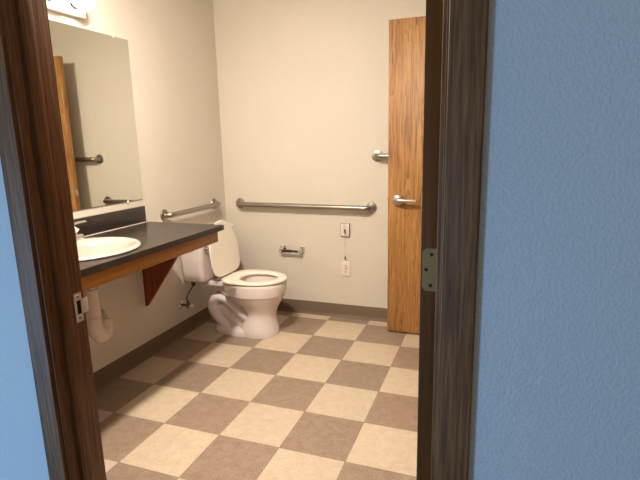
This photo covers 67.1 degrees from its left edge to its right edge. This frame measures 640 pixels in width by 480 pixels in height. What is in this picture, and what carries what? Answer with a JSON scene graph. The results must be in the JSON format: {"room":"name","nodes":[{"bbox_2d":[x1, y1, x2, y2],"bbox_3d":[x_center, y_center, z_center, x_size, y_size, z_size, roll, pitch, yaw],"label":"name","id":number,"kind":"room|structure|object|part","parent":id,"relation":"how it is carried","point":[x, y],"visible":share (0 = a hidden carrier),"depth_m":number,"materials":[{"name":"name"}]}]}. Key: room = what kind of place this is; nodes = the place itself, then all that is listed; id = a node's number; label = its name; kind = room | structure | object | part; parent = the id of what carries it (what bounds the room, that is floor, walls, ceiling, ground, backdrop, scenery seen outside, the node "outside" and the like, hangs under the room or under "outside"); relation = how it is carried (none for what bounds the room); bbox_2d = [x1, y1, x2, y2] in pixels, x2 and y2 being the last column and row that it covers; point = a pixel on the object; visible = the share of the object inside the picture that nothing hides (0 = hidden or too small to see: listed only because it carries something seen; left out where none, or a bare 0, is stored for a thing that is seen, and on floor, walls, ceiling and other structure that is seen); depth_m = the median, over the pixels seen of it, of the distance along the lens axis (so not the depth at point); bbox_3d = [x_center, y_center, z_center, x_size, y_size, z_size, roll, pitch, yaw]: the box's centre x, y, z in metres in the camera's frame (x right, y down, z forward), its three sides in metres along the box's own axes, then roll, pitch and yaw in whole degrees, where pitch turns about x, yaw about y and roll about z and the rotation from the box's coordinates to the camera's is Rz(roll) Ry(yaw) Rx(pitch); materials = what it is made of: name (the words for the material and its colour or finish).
{"room":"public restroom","nodes":[
{"label":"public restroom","id":0,"kind":"room"},
{"bbox_2d":[47,0,225,372],"bbox_3d":[-1.208,-0.430,2.738,0.100,2.440,2.513,3,12,20],"label":"wall","id":1,"kind":"structure","parent":0,"point":[172,47],"depth_m":3.14,"materials":[{"name":"paint"}]},
{"bbox_2d":[46,0,94,18],"bbox_3d":[-1.251,-1.122,2.153,0.148,0.118,0.608,3,12,20],"label":"vanity light bar","id":2,"kind":"object","parent":1,"relation":"attached to","point":[74,8],"visible":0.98,"depth_m":2.34,"materials":[{"name":"white glass"}]},
{"bbox_3d":[-1.199,-1.136,2.213,0.093,0.092,0.092,3,12,20],"label":"bulb","id":3,"kind":"part","parent":2,"relation":"part of","materials":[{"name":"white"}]},
{"bbox_2d":[68,0,77,8],"bbox_3d":[-1.202,-1.168,2.373,0.028,0.060,0.060,3,12,20],"label":"socket","id":4,"kind":"object","parent":2,"relation":"attached to","point":[71,3],"depth_m":2.36,"materials":[{"name":"metal"}]},
{"bbox_3d":[-1.147,-1.165,2.353,0.093,0.092,0.092,3,12,20],"label":"bulb","id":5,"kind":"part","parent":2,"relation":"part of","materials":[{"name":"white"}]},
{"bbox_2d":[49,19,142,210],"bbox_3d":[-1.250,-0.609,2.436,0.008,0.938,0.918,3,12,20],"label":"wall mirror","id":6,"kind":"object","parent":1,"relation":"attached to","point":[93,71],"visible":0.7,"depth_m":2.58,"materials":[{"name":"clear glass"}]},
{"bbox_2d":[74,206,145,235],"bbox_3d":[-1.325,-0.018,2.295,0.019,0.100,1.449,3,12,20],"label":"backsplash","id":7,"kind":"structure","parent":1,"relation":"attached to","point":[98,223],"depth_m":2.69,"materials":[{"name":"laminate"}]},
{"bbox_2d":[74,206,223,305],"bbox_3d":[-1.065,0.249,2.264,0.554,0.623,1.466,3,12,20],"label":"countertop","id":8,"kind":"structure","parent":1,"relation":"attached to","point":[162,243],"depth_m":2.55,"materials":[{"name":"laminate"}]},
{"bbox_2d":[74,220,85,239],"bbox_3d":[-1.196,-0.030,2.274,0.151,0.095,0.336,3,12,20],"label":"faucet","id":9,"kind":"object","parent":8,"relation":"on","point":[78,235],"visible":0.16,"depth_m":2.38,"materials":[{"name":"silver metal"}]},
{"bbox_3d":[-1.239,0.003,2.297,0.058,0.023,0.278,3,12,20],"label":"plate","id":10,"kind":"part","parent":9,"relation":"part of","materials":[{"name":"silver metal"}]},
{"bbox_2d":[76,237,140,261],"bbox_3d":[-1.074,0.112,2.215,0.480,0.166,0.504,3,12,20],"label":"sink","id":11,"kind":"object","parent":8,"relation":"in","point":[94,248],"visible":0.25,"depth_m":2.36,"materials":[{"name":"white ceramic"}]},
{"bbox_2d":[83,287,112,342],"bbox_3d":[-1.160,0.327,2.352,0.321,0.335,0.145,3,12,20],"label":"trap","id":12,"kind":"object","parent":11,"relation":"attached to","point":[99,324],"visible":0.76,"depth_m":2.27,"materials":[{"name":"beige plastic"}]},
{"bbox_3d":[-1.167,0.370,2.401,0.279,0.084,0.063,3,12,20],"label":"trap arm","id":13,"kind":"part","parent":12,"relation":"part of","materials":[{"name":"beige plastic"}]},
{"bbox_2d":[93,307,211,390],"bbox_3d":[-1.143,0.728,2.906,0.019,0.101,2.413,3,12,20],"label":"baseboard","id":14,"kind":"structure","parent":1,"relation":"attached to","point":[122,365],"depth_m":3.05,"materials":[{"name":"wood"}]},
{"bbox_2d":[178,282,194,308],"bbox_3d":[-0.923,0.381,3.358,0.092,0.195,0.096,3,12,20],"label":"water supply valve","id":15,"kind":"object","parent":1,"relation":"attached to","point":[181,303],"visible":0.9,"depth_m":3.35,"materials":[{"name":"silver metal"}]},
{"bbox_2d":[160,198,220,220],"bbox_3d":[-0.881,-0.218,3.414,0.074,0.080,0.675,3,12,20],"label":"grab bar","id":16,"kind":"object","parent":1,"relation":"attached to","point":[164,215],"visible":1,"depth_m":3.28,"materials":[{"name":"silver metal"}]},
{"bbox_2d":[96,311,418,479],"bbox_3d":[0.259,0.867,2.447,3.177,0.050,2.553,3,12,20],"label":"floor","id":17,"kind":"structure","parent":0,"point":[322,397],"depth_m":2.45,"materials":[{"name":"tile"}]},
{"bbox_2d":[181,220,286,338],"bbox_3d":[-0.568,0.260,3.407,0.704,0.798,0.460,3,12,20],"label":"toilet","id":18,"kind":"object","parent":17,"relation":"on","point":[245,303],"visible":0.99,"depth_m":3.33,"materials":[{"name":"beige ceramic"}]},
{"bbox_3d":[-0.807,0.101,3.462,0.186,0.308,0.444,3,12,20],"label":"tank","id":19,"kind":"part","parent":18,"relation":"part of","materials":[{"name":"beige ceramic"}]},
{"bbox_3d":[-0.676,0.052,3.403,0.058,0.382,0.368,3,12,20],"label":"lid","id":20,"kind":"part","parent":18,"relation":"part of","materials":[{"name":"beige plastic"}]},
{"bbox_3d":[-0.443,0.262,3.361,0.438,0.018,0.372,3,12,20],"label":"seat","id":21,"kind":"part","parent":18,"relation":"part of","materials":[{"name":"beige plastic"}]},
{"bbox_2d":[213,0,425,307],"bbox_3d":[0.392,-0.606,3.418,2.427,2.440,0.100,3,12,20],"label":"wall","id":22,"kind":"structure","parent":0,"point":[303,85],"depth_m":3.52,"materials":[{"name":"paint"}]},
{"bbox_2d":[279,246,304,253],"bbox_3d":[-0.222,0.077,3.704,0.202,0.048,0.062,3,12,20],"label":"toilet paper holder","id":23,"kind":"object","parent":22,"relation":"attached to","point":[283,248],"visible":1,"depth_m":3.69,"materials":[{"name":"silver metal"}]},
{"bbox_3d":[-0.149,0.081,3.677,0.047,0.048,0.062,3,12,20],"label":"post","id":24,"kind":"part","parent":23,"relation":"part of","materials":[{"name":"silver metal"}]},
{"bbox_2d":[236,198,376,212],"bbox_3d":[-0.143,-0.254,3.597,1.140,0.088,0.074,3,12,20],"label":"grab bar","id":25,"kind":"object","parent":22,"relation":"attached to","point":[371,207],"visible":1,"depth_m":3.54,"materials":[{"name":"silver metal"}]},
{"bbox_2d":[277,298,386,321],"bbox_3d":[0.360,0.549,3.611,2.307,0.101,0.019,3,12,20],"label":"baseboard","id":26,"kind":"structure","parent":22,"relation":"attached to","point":[288,305],"depth_m":3.71,"materials":[{"name":"rubber"}]},
{"bbox_2d":[340,223,349,258],"bbox_3d":[0.184,0.010,3.556,0.070,0.270,0.030,3,12,20],"label":"switch","id":27,"kind":"object","parent":22,"relation":"attached to","point":[344,227],"visible":1,"depth_m":3.54,"materials":[{"name":"white plastic"}]},
{"bbox_3d":[0.182,-0.073,3.537,0.062,0.092,0.003,3,12,20],"label":"plate","id":28,"kind":"part","parent":27,"relation":"part of","materials":[{"name":"beige plastic"}]},
{"bbox_2d":[341,261,349,275],"bbox_3d":[0.194,0.215,3.607,0.068,0.116,0.009,3,12,20],"label":"wall outlet","id":29,"kind":"object","parent":22,"relation":"attached to","point":[345,264],"visible":1,"depth_m":3.60,"materials":[{"name":"beige plastic"}]},
{"bbox_2d":[372,150,387,161],"bbox_3d":[0.681,-0.564,3.224,0.708,0.080,0.074,3,12,20],"label":"grab bar","id":30,"kind":"object","parent":22,"relation":"attached to","point":[377,155],"visible":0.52,"depth_m":3.31,"materials":[{"name":"silver metal"}]},
{"bbox_2d":[0,0,639,479],"bbox_3d":[-0.431,-0.183,1.043,5.800,2.600,0.056,3,12,20],"label":"wall","id":31,"kind":"structure","parent":0,"point":[556,383],"depth_m":0.76,"materials":[{"name":"paint"}]},
{"bbox_2d":[0,6,68,479],"bbox_3d":[-0.705,0.044,1.156,0.057,2.123,0.012,3,12,20],"label":"trim","id":32,"kind":"structure","parent":31,"relation":"attached to","point":[11,159],"depth_m":1.16,"materials":[{"name":"brown wood"}]},
{"bbox_2d":[436,0,489,479],"bbox_3d":[0.234,0.092,0.817,0.057,2.123,0.012,3,12,20],"label":"trim","id":33,"kind":"structure","parent":31,"relation":"attached to","point":[468,19],"depth_m":0.79,"materials":[{"name":"brown wood"}]},
{"bbox_3d":[-0.412,-0.194,1.095,5.800,2.600,0.056,3,12,20],"label":"wall","id":34,"kind":"structure","parent":0,"visible":0},
{"bbox_2d":[0,0,106,479],"bbox_3d":[-0.651,0.053,1.215,0.031,2.079,0.130,3,12,20],"label":"trim","id":35,"kind":"structure","parent":34,"relation":"attached to","point":[25,22],"depth_m":1.18,"materials":[{"name":"brown wood"}]},
{"bbox_3d":[-0.630,0.175,1.278,0.006,0.078,0.049,1,12,13],"label":"strike plate","id":36,"kind":"part","parent":35,"relation":"part of","materials":[{"name":"silver metal"}]},
{"bbox_2d":[416,0,442,479],"bbox_3d":[0.382,0.005,1.371,0.057,2.040,0.916,3,12,20],"label":"door","id":37,"kind":"structure","parent":34,"relation":"in","point":[434,8],"depth_m":0.94,"materials":[{"name":"brown wood"}]},
{"bbox_2d":[431,0,449,479],"bbox_3d":[0.230,0.100,0.888,0.029,2.079,0.112,3,12,20],"label":"trim","id":38,"kind":"structure","parent":34,"relation":"attached to","point":[446,3],"depth_m":0.83,"materials":[{"name":"brown wood"}]},
{"bbox_3d":[1.055,-0.304,1.868,0.100,2.440,2.413,3,12,20],"label":"wall","id":39,"kind":"structure","parent":0,"visible":0},
{"bbox_2d":[387,16,425,333],"bbox_3d":[0.901,-0.344,3.038,0.973,2.032,0.183,3,12,20],"label":"door","id":40,"kind":"structure","parent":39,"relation":"in","point":[406,35],"depth_m":3.12,"materials":[{"name":"brown wood"}]},
{"bbox_3d":[0.553,-0.256,3.120,0.138,0.032,0.060,3,12,20],"label":"lever handle","id":41,"kind":"part","parent":40,"relation":"part of","materials":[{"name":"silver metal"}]}
]}

